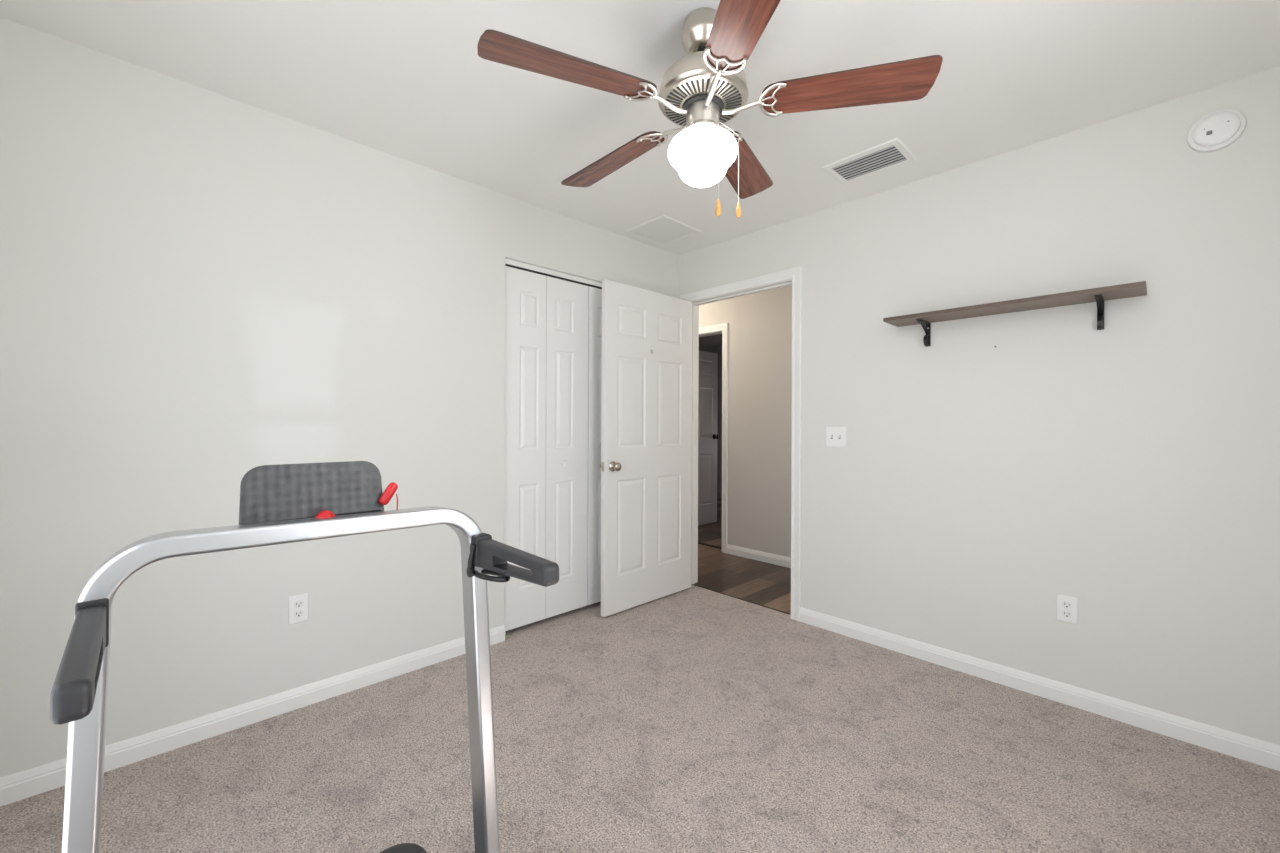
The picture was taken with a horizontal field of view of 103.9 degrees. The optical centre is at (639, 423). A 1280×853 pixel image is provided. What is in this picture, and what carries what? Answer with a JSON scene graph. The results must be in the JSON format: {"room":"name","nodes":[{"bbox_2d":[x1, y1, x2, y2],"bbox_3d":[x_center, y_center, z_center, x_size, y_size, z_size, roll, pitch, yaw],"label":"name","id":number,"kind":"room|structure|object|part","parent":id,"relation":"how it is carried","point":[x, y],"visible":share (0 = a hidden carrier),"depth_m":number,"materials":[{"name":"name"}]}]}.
{"room":"home exercise room","nodes":[
{"label":"home exercise room","id":0,"kind":"room"},
{"bbox_2d":[0,17,678,777],"bbox_3d":[-0.980,-0.033,2.596,3.414,2.440,0.114,0,0,-44],"label":"wall","id":1,"kind":"structure","parent":0,"point":[201,289],"depth_m":1.91,"materials":[{"name":"white paint"}]},
{"bbox_2d":[0,625,504,806],"bbox_3d":[-1.414,1.144,2.093,1.868,0.083,0.014,0,0,-44],"label":"baseboard","id":2,"kind":"structure","parent":1,"relation":"attached to","point":[24,784],"depth_m":1.93,"materials":[{"name":"white paint"}]},
{"bbox_2d":[288,593,308,624],"bbox_3d":[-1.423,0.774,2.087,0.070,0.115,0.008,0,0,-44],"label":"wall outlet","id":3,"kind":"object","parent":1,"relation":"attached to","point":[298,605],"visible":1,"depth_m":2.08,"materials":[{"name":"white plastic"}]},
{"bbox_2d":[294,610,303,617],"bbox_3d":[-1.421,0.794,2.085,0.034,0.029,0.002,0,0,-44],"label":"receptacle","id":4,"kind":"object","parent":3,"relation":"attached to","point":[297,613],"depth_m":2.09,"materials":[{"name":"white plastic"}]},
{"bbox_2d":[294,600,303,607],"bbox_3d":[-1.421,0.754,2.085,0.034,0.029,0.002,0,0,-44],"label":"receptacle","id":5,"kind":"object","parent":3,"relation":"attached to","point":[297,603],"depth_m":2.09,"materials":[{"name":"white plastic"}]},
{"bbox_2d":[504,266,588,630],"bbox_3d":[-0.543,0.143,2.969,0.588,2.024,0.061,0,0,-44],"label":"door","id":6,"kind":"structure","parent":1,"relation":"in","point":[546,470],"depth_m":2.96,"materials":[{"name":"white paint"}]},
{"bbox_3d":[-0.458,0.244,3.029,0.038,0.038,0.028,0,0,-44],"label":"knob","id":7,"kind":"part","parent":6,"relation":"part of","materials":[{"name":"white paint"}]},
{"bbox_2d":[505,258,601,288],"bbox_3d":[-0.334,-0.891,3.189,1.193,0.038,0.033,0,0,-44],"label":"trim","id":8,"kind":"structure","parent":1,"relation":"attached to","point":[510,263],"depth_m":2.98,"materials":[{"name":"white paint"}]},
{"bbox_2d":[587,286,601,604],"bbox_3d":[-0.114,0.145,3.382,0.590,2.024,0.061,0,0,-44],"label":"door","id":9,"kind":"structure","parent":1,"relation":"in","point":[595,294],"depth_m":3.21,"materials":[{"name":"white paint"}]},
{"bbox_2d":[0,499,1279,852],"bbox_3d":[0.530,1.244,3.619,7.014,0.100,5.714,0,0,-44],"label":"floor","id":10,"kind":"structure","parent":0,"point":[694,719],"depth_m":1.75,"materials":[{"name":"carpet"}]},
{"bbox_2d":[50,461,558,852],"bbox_3d":[-0.255,0.634,0.582,0.667,1.113,1.485,0,0,-44],"label":"treadmill","id":11,"kind":"object","parent":10,"relation":"on","point":[281,503],"visible":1,"depth_m":0.90,"materials":[{"name":"silver metal"}]},
{"bbox_2d":[379,843,426,852],"bbox_3d":[-0.636,1.103,0.970,0.545,0.112,0.400,0,0,-44],"label":"hood","id":12,"kind":"object","parent":11,"relation":"attached to","point":[404,847],"depth_m":1.23,"materials":[{"name":"grey plastic"}]},
{"bbox_2d":[0,0,1279,255],"bbox_3d":[0.147,-1.298,1.514,3.528,0.100,3.228,0,0,-44],"label":"ceiling","id":13,"kind":"structure","parent":0,"point":[408,80],"depth_m":1.77,"materials":[{"name":"white paint"}]},
{"bbox_2d":[623,215,702,245],"bbox_3d":[0.150,-1.246,3.260,0.372,0.005,0.362,0,0,-44],"label":"ceiling hatch","id":14,"kind":"object","parent":13,"relation":"attached to","point":[662,230],"visible":1,"depth_m":3.24,"materials":[{"name":"white paint"}]},
{"bbox_3d":[0.150,-1.247,3.260,0.317,0.002,0.307,0,0,-44],"label":"hatch panel","id":15,"kind":"part","parent":14,"relation":"part of","materials":[{"name":"white paint"}]},
{"bbox_2d":[477,0,942,218],"bbox_3d":[0.218,-0.920,1.600,1.298,0.656,1.242,0,0,28],"label":"ceiling fan","id":16,"kind":"object","parent":13,"relation":"hanging from","point":[706,88],"visible":1,"depth_m":1.48,"materials":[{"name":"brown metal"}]},
{"bbox_3d":[-0.185,-0.965,1.368,0.492,0.006,0.146,-2,12,-26],"label":"blade","id":17,"kind":"part","parent":16,"relation":"part of","materials":[{"name":"brown wood"}]},
{"bbox_3d":[-0.102,-0.969,1.859,0.492,0.006,0.146,-2,12,46],"label":"blade","id":18,"kind":"part","parent":16,"relation":"part of","materials":[{"name":"brown wood"}]},
{"bbox_3d":[0.195,-0.821,1.556,0.216,0.156,0.216,0,0,-44],"label":"glass globe","id":19,"kind":"part","parent":16,"relation":"part of","materials":[{"name":"white glass"}]},
{"bbox_3d":[0.219,-0.793,1.472,0.002,0.306,0.078,0,0,-10],"label":"pull chain","id":20,"kind":"part","parent":16,"relation":"part of","materials":[{"name":"silver metal"}]},
{"bbox_3d":[0.278,-0.819,1.571,0.068,0.253,0.002,0,0,-8],"label":"pull chain","id":21,"kind":"part","parent":16,"relation":"part of","materials":[{"name":"silver metal"}]},
{"bbox_3d":[0.257,-0.978,1.137,0.146,0.006,0.492,10,-2,-8],"label":"blade","id":22,"kind":"part","parent":16,"relation":"part of","materials":[{"name":"brown wood"}]},
{"bbox_3d":[0.391,-0.985,1.932,0.146,0.006,0.492,-15,-6,27],"label":"blade","id":23,"kind":"part","parent":16,"relation":"part of","materials":[{"name":"brown wood"}]},
{"bbox_3d":[0.613,-0.991,1.486,0.492,0.006,0.146,-2,-12,10],"label":"blade","id":24,"kind":"part","parent":16,"relation":"part of","materials":[{"name":"brown wood"}]},
{"bbox_2d":[822,138,917,184],"bbox_3d":[1.097,-1.242,2.399,0.262,0.004,0.350,0,0,-44],"label":"ceiling vent","id":25,"kind":"object","parent":13,"relation":"in","point":[891,154],"visible":1,"depth_m":2.38,"materials":[{"name":"white metal"}]},
{"bbox_2d":[699,334,721,498],"bbox_3d":[1.463,-0.071,5.980,2.601,2.544,3.800,0,0,-44],"label":"wall","id":26,"kind":"structure","parent":0,"point":[713,343],"depth_m":7.92,"materials":[{"name":"grey paint"}]},
{"bbox_2d":[698,350,718,525],"bbox_3d":[0.639,0.172,5.761,0.770,2.020,0.159,0,0,-44],"label":"door","id":27,"kind":"structure","parent":26,"relation":"in","point":[708,361],"depth_m":5.89,"materials":[{"name":"white wood"}]},
{"bbox_2d":[698,542,720,548],"bbox_3d":[0.551,1.194,5.027,0.040,0.008,0.809,0,0,-44],"label":"trim","id":28,"kind":"structure","parent":26,"relation":"attached to","point":[698,542],"depth_m":4.87,"materials":[{"name":"black wood"}]},
{"bbox_2d":[699,286,791,557],"bbox_3d":[1.109,-0.022,4.390,0.114,2.444,5.000,0,0,-44],"label":"wall","id":29,"kind":"structure","parent":0,"point":[759,324],"depth_m":4.38,"materials":[{"name":"white paint"}]},
{"bbox_2d":[699,331,721,336],"bbox_3d":[0.524,0.160,4.997,0.114,2.074,0.851,0,0,-44],"label":"trim","id":30,"kind":"structure","parent":29,"relation":"attached to","point":[717,332],"depth_m":4.85,"materials":[{"name":"white paint"}]},
{"bbox_2d":[699,323,727,552],"bbox_3d":[0.477,0.136,4.951,0.017,2.122,0.947,0,0,-44],"label":"trim","id":31,"kind":"structure","parent":29,"relation":"attached to","point":[723,327],"depth_m":4.63,"materials":[{"name":"white paint"}]},
{"bbox_2d":[727,544,790,567],"bbox_3d":[1.798,1.161,3.578,0.014,0.083,2.869,0,0,-44],"label":"baseboard","id":32,"kind":"structure","parent":29,"relation":"attached to","point":[766,557],"depth_m":4.36,"materials":[{"name":"white paint"}]},
{"bbox_2d":[679,66,1279,745],"bbox_3d":[1.371,-0.023,2.699,0.114,2.440,3.228,0,0,-44],"label":"wall","id":33,"kind":"structure","parent":0,"point":[1129,469],"depth_m":2.13,"materials":[{"name":"white paint"}]},
{"bbox_2d":[600,279,691,616],"bbox_3d":[0.068,0.153,3.324,0.832,2.047,0.159,0,0,-44],"label":"door","id":34,"kind":"structure","parent":33,"relation":"in","point":[646,464],"depth_m":3.27,"materials":[{"name":"white paint"}]},
{"bbox_3d":[-0.147,0.266,3.051,0.064,0.064,0.062,0,0,-44],"label":"knob","id":35,"kind":"part","parent":34,"relation":"part of","materials":[{"name":"silver metal"}]},
{"bbox_2d":[697,305,698,581],"bbox_3d":[0.729,0.124,3.459,0.017,2.141,0.967,0,0,-44],"label":"trim","id":36,"kind":"structure","parent":33,"relation":"attached to","point":[698,305],"depth_m":3.76,"materials":[{"name":"white paint"}]},
{"bbox_2d":[680,266,801,621],"bbox_3d":[0.635,0.123,3.368,0.017,2.141,0.967,0,0,-44],"label":"trim","id":37,"kind":"structure","parent":33,"relation":"attached to","point":[795,274],"depth_m":3.04,"materials":[{"name":"white paint"}]},
{"bbox_2d":[691,584,790,614],"bbox_3d":[0.670,1.192,3.406,0.012,0.003,0.834,0,0,-44],"label":"trim","id":38,"kind":"structure","parent":33,"relation":"attached to","point":[691,584],"depth_m":3.38,"materials":[{"name":"brown wood"}]},
{"bbox_2d":[691,279,791,583],"bbox_3d":[0.682,0.147,3.413,0.114,2.093,0.871,0,0,-44],"label":"trim","id":39,"kind":"structure","parent":33,"relation":"attached to","point":[694,508],"depth_m":3.70,"materials":[{"name":"white paint"}]},
{"bbox_2d":[826,427,845,446],"bbox_3d":[1.118,0.080,2.865,0.018,0.114,0.116,0,0,-44],"label":"light switch","id":40,"kind":"object","parent":33,"relation":"attached to","point":[835,436],"visible":1,"depth_m":2.87,"materials":[{"name":"white plastic"}]},
{"bbox_2d":[883,281,1146,346],"bbox_3d":[1.603,-0.453,2.233,0.200,0.136,0.921,0,0,-44],"label":"wall shelf","id":41,"kind":"object","parent":33,"relation":"attached to","point":[1099,295],"visible":1,"depth_m":2.13,"materials":[{"name":"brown wood"}]},
{"bbox_2d":[800,607,1279,770],"bbox_3d":[1.664,1.157,2.297,0.014,0.083,2.009,0,0,-44],"label":"baseboard","id":42,"kind":"structure","parent":33,"relation":"attached to","point":[1263,753],"depth_m":2.12,"materials":[{"name":"white paint"}]},
{"bbox_2d":[1056,594,1077,624],"bbox_3d":[1.823,0.795,2.138,0.008,0.115,0.070,0,0,-44],"label":"wall outlet","id":43,"kind":"object","parent":33,"relation":"attached to","point":[1067,606],"visible":1,"depth_m":2.13,"materials":[{"name":"white plastic"}]},
{"bbox_2d":[1062,610,1071,617],"bbox_3d":[1.821,0.815,2.136,0.002,0.029,0.034,0,0,-44],"label":"receptacle","id":44,"kind":"object","parent":43,"relation":"attached to","point":[1065,613],"depth_m":2.14,"materials":[{"name":"white plastic"}]},
{"bbox_2d":[1062,601,1071,608],"bbox_3d":[1.821,0.775,2.136,0.002,0.029,0.034,0,0,-44],"label":"receptacle","id":45,"kind":"object","parent":43,"relation":"attached to","point":[1065,604],"depth_m":2.14,"materials":[{"name":"white plastic"}]},
{"bbox_2d":[1187,109,1246,152],"bbox_3d":[2.104,-1.072,1.829,0.042,0.144,0.144,0,0,-44],"label":"smoke detector","id":46,"kind":"object","parent":33,"relation":"attached to","point":[1217,130],"visible":1,"depth_m":1.82,"materials":[{"name":"white plastic"}]}
]}

